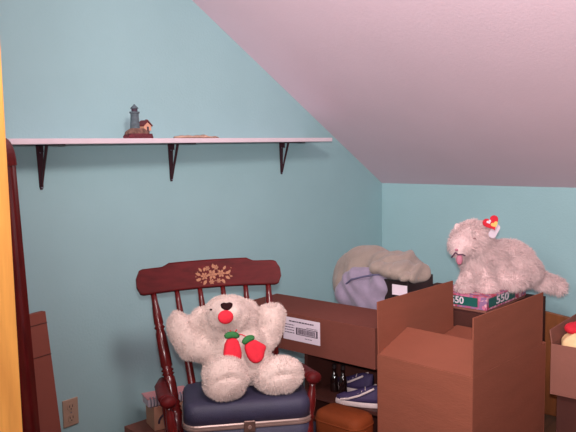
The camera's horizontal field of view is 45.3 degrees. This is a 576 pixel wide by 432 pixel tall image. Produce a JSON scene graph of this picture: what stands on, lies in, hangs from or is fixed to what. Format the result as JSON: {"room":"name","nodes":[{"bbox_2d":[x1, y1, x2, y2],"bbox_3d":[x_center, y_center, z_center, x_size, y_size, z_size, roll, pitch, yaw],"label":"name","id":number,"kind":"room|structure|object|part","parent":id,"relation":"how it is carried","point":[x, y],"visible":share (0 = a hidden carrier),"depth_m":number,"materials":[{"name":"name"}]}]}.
{"room":"attic storage room","nodes":[
{"label":"attic storage room","id":0,"kind":"room"},
{"bbox_2d":[0,0,381,431],"bbox_3d":[-0.448,-0.113,3.441,0.100,2.450,3.250,4,7,40],"label":"wall","id":1,"kind":"structure","parent":0,"point":[102,215],"depth_m":3.11,"materials":[{"name":"teal paint"}]},
{"bbox_2d":[62,397,78,427],"bbox_3d":[-0.906,0.820,2.879,0.010,0.116,0.072,4,7,40],"label":"wall outlet","id":2,"kind":"object","parent":1,"relation":"attached to","point":[70,406],"visible":1,"depth_m":2.87,"materials":[{"name":"beige plastic"}]},
{"bbox_2d":[68,403,73,410],"bbox_3d":[-0.905,0.796,2.875,0.003,0.034,0.030,4,7,40],"label":"socket","id":3,"kind":"object","parent":2,"relation":"attached to","point":[70,405],"depth_m":2.87,"materials":[{"name":"beige plastic"}]},
{"bbox_2d":[68,414,74,422],"bbox_3d":[-0.904,0.844,2.880,0.003,0.034,0.030,4,7,40],"label":"socket","id":4,"kind":"object","parent":2,"relation":"attached to","point":[71,417],"depth_m":2.88,"materials":[{"name":"beige plastic"}]},
{"bbox_2d":[8,138,331,189],"bbox_3d":[-0.442,-0.260,3.202,0.199,0.197,1.920,4,7,40],"label":"wall shelf","id":5,"kind":"object","parent":1,"relation":"attached to","point":[41,161],"visible":0.97,"depth_m":2.92,"materials":[{"name":"white paint"}]},
{"bbox_2d":[123,104,152,137],"bbox_3d":[-0.633,-0.401,2.930,0.097,0.144,0.165,2,7,30],"label":"lighthouse figurine","id":6,"kind":"object","parent":5,"relation":"on","point":[141,129],"visible":0.98,"depth_m":2.89,"materials":[{"name":"grey ceramic"}]},
{"bbox_2d":[173,135,218,137],"bbox_3d":[-0.421,-0.368,3.187,0.065,0.017,0.268,4,7,40],"label":"driftwood","id":7,"kind":"object","parent":5,"relation":"on","point":[180,136],"visible":0.88,"depth_m":3.15,"materials":[{"name":"beige wood"}]},
{"bbox_2d":[192,0,575,187],"bbox_3d":[0.914,-0.585,1.440,4.700,1.356,4.670,4,7,40],"label":"ceiling","id":8,"kind":"structure","parent":0,"point":[444,92],"depth_m":3.31,"materials":[{"name":"pink paint"}]},
{"bbox_2d":[382,183,575,316],"bbox_3d":[2.401,0.482,3.309,4.700,1.194,0.100,4,7,40],"label":"wall","id":9,"kind":"structure","parent":0,"point":[419,218],"depth_m":4.20,"materials":[{"name":"teal paint"}]},
{"bbox_2d":[544,414,555,431],"bbox_3d":[0.433,1.372,1.020,4.700,0.050,6.270,4,7,40],"label":"floor","id":10,"kind":"structure","parent":0,"point":[549,421],"depth_m":3.57,"materials":[{"name":"brown wood"}]},
{"bbox_2d":[6,138,39,431],"bbox_3d":[-0.969,0.476,2.448,0.082,1.499,0.162,4,7,40],"label":"post","id":11,"kind":"object","parent":10,"relation":"on","point":[29,405],"visible":0.49,"depth_m":2.43,"materials":[{"name":"brown wood"}]},
{"bbox_2d":[29,311,60,431],"bbox_3d":[-1.030,0.802,2.613,0.102,0.832,0.375,4,7,40],"label":"carton","id":12,"kind":"object","parent":10,"relation":"on","point":[49,420],"visible":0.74,"depth_m":2.69,"materials":[{"name":"cardboard"}]},
{"bbox_2d":[124,419,164,431],"bbox_3d":[-0.533,1.036,3.105,0.340,0.235,0.190,-7,8,-44],"label":"carton","id":13,"kind":"object","parent":10,"relation":"on","point":[141,426],"visible":0.26,"depth_m":3.03,"materials":[{"name":"brown cardboard"}]},
{"bbox_2d":[146,401,182,430],"bbox_3d":[-0.538,0.869,3.057,0.150,0.105,0.116,-4,7,-30],"label":"box","id":14,"kind":"object","parent":13,"relation":"on","point":[154,419],"visible":0.36,"depth_m":2.99,"materials":[{"name":"brown cardboard"}]},
{"bbox_2d":[141,385,184,407],"bbox_3d":[-0.536,0.797,3.044,0.195,0.050,0.102,-4,7,-28],"label":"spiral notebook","id":15,"kind":"object","parent":14,"relation":"on","point":[150,399],"visible":0.35,"depth_m":3.01,"materials":[{"name":"white paper"}]},
{"bbox_2d":[136,257,321,431],"bbox_3d":[-0.175,0.710,2.405,0.593,1.012,0.856,-3,6,-18],"label":"rocking chair","id":16,"kind":"object","parent":10,"relation":"on","point":[175,277],"visible":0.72,"depth_m":2.64,"materials":[{"name":"brown wood"}]},
{"bbox_3d":[-0.421,0.712,2.409,0.040,0.207,0.026,-3,6,-18],"label":"arm post","id":17,"kind":"part","parent":16,"relation":"part of","materials":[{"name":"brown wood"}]},
{"bbox_3d":[-0.432,0.603,2.391,0.062,0.047,0.297,-3,6,-18],"label":"armrest","id":18,"kind":"part","parent":16,"relation":"part of","materials":[{"name":"brown wood"}]},
{"bbox_3d":[-0.444,0.546,2.549,0.086,0.514,0.232,-3,6,-18],"label":"post","id":19,"kind":"part","parent":16,"relation":"part of","materials":[{"name":"brown wood"}]},
{"bbox_3d":[-0.378,0.724,2.281,0.063,0.209,0.039,3,7,38],"label":"arm post","id":20,"kind":"part","parent":16,"relation":"part of","materials":[{"name":"brown wood"}]},
{"bbox_3d":[-0.307,0.230,2.699,0.568,0.113,0.089,-3,6,-18],"label":"crest rail","id":21,"kind":"part","parent":16,"relation":"part of","materials":[{"name":"brown wood"}]},
{"bbox_2d":[182,382,310,431],"bbox_3d":[-0.152,0.706,2.486,0.454,0.175,0.288,-2,6,-9],"label":"suitcase","id":22,"kind":"object","parent":16,"relation":"on","point":[255,411],"visible":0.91,"depth_m":2.36,"materials":[{"name":"blue plastic"}]},
{"bbox_2d":[165,294,304,402],"bbox_3d":[-0.196,0.456,2.487,0.464,0.344,0.358,-3,6,-18],"label":"teddy bear","id":23,"kind":"object","parent":22,"relation":"on","point":[234,338],"visible":1,"depth_m":2.45},
{"bbox_3d":[-0.057,0.527,2.676,0.055,0.514,0.237,-2,6,-10],"label":"post","id":24,"kind":"part","parent":16,"relation":"part of","materials":[{"name":"brown wood"}]},
{"bbox_3d":[0.051,0.558,2.545,0.063,0.047,0.297,-3,6,-18],"label":"armrest","id":25,"kind":"part","parent":16,"relation":"part of","materials":[{"name":"brown wood"}]},
{"bbox_3d":[0.077,0.692,2.426,0.040,0.230,0.071,3,7,37],"label":"arm post","id":26,"kind":"part","parent":16,"relation":"part of","materials":[{"name":"brown wood"}]},
{"bbox_2d":[313,421,315,431],"bbox_3d":[0.091,1.041,2.937,0.509,0.238,0.298,4,7,40],"label":"suitcase","id":27,"kind":"object","parent":10,"relation":"on","point":[314,422],"visible":0.02,"depth_m":3.00,"materials":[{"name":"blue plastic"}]},
{"bbox_2d":[315,403,373,431],"bbox_3d":[0.235,0.867,2.881,0.241,0.112,0.156,4,7,40],"label":"case","id":28,"kind":"object","parent":27,"relation":"on","point":[333,417],"visible":1,"depth_m":2.83,"materials":[{"name":"orange leather"}]},
{"bbox_2d":[304,354,377,431],"bbox_3d":[0.316,0.871,3.141,0.425,0.527,0.260,4,7,40],"label":"bookcase","id":29,"kind":"object","parent":10,"relation":"on","point":[324,396],"visible":0.11,"depth_m":3.22,"materials":[{"name":"brown wood"}]},
{"bbox_2d":[254,294,377,369],"bbox_3d":[0.151,0.516,3.189,0.775,0.174,0.287,4,7,40],"label":"carton","id":30,"kind":"object","parent":29,"relation":"on","point":[338,332],"visible":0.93,"depth_m":3.02,"materials":[{"name":"cardboard"}]},
{"bbox_2d":[285,320,317,340],"bbox_3d":[0.058,0.510,3.078,0.187,0.074,0.001,4,7,40],"label":"print","id":31,"kind":"object","parent":30,"relation":"attached to","point":[295,330],"depth_m":3.08},
{"bbox_3d":[0.165,0.869,3.271,0.018,0.509,0.245,4,7,40],"label":"panel","id":32,"kind":"part","parent":29,"relation":"part of","materials":[{"name":"brown wood"}]},
{"bbox_2d":[330,363,338,391],"bbox_3d":[0.214,0.746,3.186,0.038,0.128,0.038,4,7,40],"label":"bottle","id":33,"kind":"object","parent":29,"relation":"on","point":[334,380],"visible":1,"depth_m":3.17,"materials":[{"name":"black glass"}]},
{"bbox_2d":[339,365,346,392],"bbox_3d":[0.249,0.745,3.117,0.038,0.143,0.038,4,7,40],"label":"bottle","id":34,"kind":"object","parent":29,"relation":"on","point":[342,380],"visible":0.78,"depth_m":3.10,"materials":[{"name":"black glass"}]},
{"bbox_3d":[0.313,0.823,3.135,0.379,0.016,0.235,4,7,40],"label":"shelf","id":35,"kind":"part","parent":29,"relation":"part of","materials":[{"name":"brown wood"}]},
{"bbox_2d":[338,372,374,391],"bbox_3d":[0.299,0.761,3.198,0.216,0.093,0.079,3,7,33],"label":"sneaker","id":36,"kind":"object","parent":29,"relation":"on","point":[360,380],"visible":0.49,"depth_m":3.15,"materials":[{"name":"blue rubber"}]},
{"bbox_2d":[336,384,377,408],"bbox_3d":[0.315,0.779,3.019,0.216,0.093,0.079,1,6,18],"label":"sneaker","id":37,"kind":"object","parent":29,"relation":"on","point":[365,397],"visible":0.85,"depth_m":2.99,"materials":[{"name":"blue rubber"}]},
{"bbox_3d":[0.393,0.869,3.234,0.379,0.509,0.010,4,7,40],"label":"panel","id":38,"kind":"part","parent":29,"relation":"part of","materials":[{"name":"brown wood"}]},
{"bbox_2d":[377,281,545,431],"bbox_3d":[0.734,0.740,2.899,0.436,0.822,0.615,5,8,44],"label":"carton","id":39,"kind":"object","parent":10,"relation":"on","point":[434,374],"visible":1,"depth_m":2.74,"materials":[{"name":"brown cardboard"}]},
{"bbox_2d":[433,283,545,341],"bbox_3d":[0.913,0.750,3.563,0.620,0.663,0.560,4,7,40],"label":"carton","id":40,"kind":"object","parent":10,"relation":"on","point":[461,317],"visible":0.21,"depth_m":3.26,"materials":[{"name":"brown cardboard"}]},
{"bbox_2d":[453,285,525,312],"bbox_3d":[0.965,0.390,3.442,0.272,0.072,0.442,4,8,42],"label":"box","id":41,"kind":"object","parent":40,"relation":"on","point":[475,301],"visible":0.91,"depth_m":3.27,"materials":[{"name":"cardboard"}]},
{"bbox_2d":[446,215,569,297],"bbox_3d":[1.075,0.203,3.459,0.680,0.450,0.322,-4,6,-24],"label":"stuffed animal","id":42,"kind":"object","parent":41,"relation":"on","point":[488,264],"visible":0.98,"depth_m":3.35},
{"bbox_2d":[544,311,569,415],"bbox_3d":[1.427,0.756,3.773,0.440,0.590,0.390,4,7,40],"label":"wooden chair","id":43,"kind":"object","parent":10,"relation":"on","point":[552,319],"visible":0.02,"depth_m":3.58,"materials":[{"name":"orange wood"}]},
{"bbox_2d":[556,395,575,431],"bbox_3d":[1.521,0.941,3.040,0.500,0.366,0.500,4,7,40],"label":"carton","id":44,"kind":"object","parent":10,"relation":"on","point":[566,407],"visible":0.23,"depth_m":2.97,"materials":[{"name":"brown cardboard"}]},
{"bbox_2d":[550,314,575,398],"bbox_3d":[1.461,0.621,2.981,0.508,0.282,0.450,4,7,40],"label":"carton","id":45,"kind":"object","parent":44,"relation":"on","point":[563,358],"visible":0.93,"depth_m":2.94,"materials":[{"name":"brown cardboard"}]},
{"bbox_2d":[561,333,575,347],"bbox_3d":[1.417,0.622,2.988,0.397,0.265,0.374,4,7,40],"label":"folded cloth","id":46,"kind":"object","parent":45,"relation":"in","point":[568,339],"visible":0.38,"depth_m":2.94,"materials":[{"name":"beige fabric"}]},
{"bbox_2d":[564,321,575,333],"bbox_3d":[1.290,0.480,3.027,0.171,0.059,0.116,-1,6,0],"label":"cloth","id":47,"kind":"object","parent":46,"relation":"on","point":[570,328],"visible":0.99,"depth_m":2.98,"materials":[{"name":"fabric"}]},
{"bbox_3d":[0.462,0.781,3.368,0.500,0.655,0.280,4,7,40],"label":"carton","id":48,"kind":"object","parent":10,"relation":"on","visible":0},
{"bbox_2d":[332,245,430,309],"bbox_3d":[0.438,0.298,3.347,0.296,0.299,0.571,-6,8,-42],"label":"jacket","id":49,"kind":"object","parent":48,"relation":"on","point":[359,274],"visible":0.83,"depth_m":3.25,"materials":[{"name":"beige fabric"}]},
{"bbox_2d":[384,274,432,298],"bbox_3d":[0.539,0.370,3.264,0.200,0.178,0.237,4,7,40],"label":"crate","id":50,"kind":"object","parent":48,"relation":"on","point":[395,288],"visible":0.26,"depth_m":3.15,"materials":[{"name":"plastic"}]},
{"bbox_3d":[-1.189,0.057,1.886,0.969,2.450,0.100,4,7,40],"label":"wall","id":51,"kind":"structure","parent":0,"visible":0},
{"bbox_2d":[0,49,22,431],"bbox_3d":[-0.810,0.149,1.651,0.140,2.300,0.252,4,7,40],"label":"trim","id":52,"kind":"structure","parent":51,"relation":"attached to","point":[10,396],"depth_m":1.69,"materials":[{"name":"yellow wood"}]}
]}

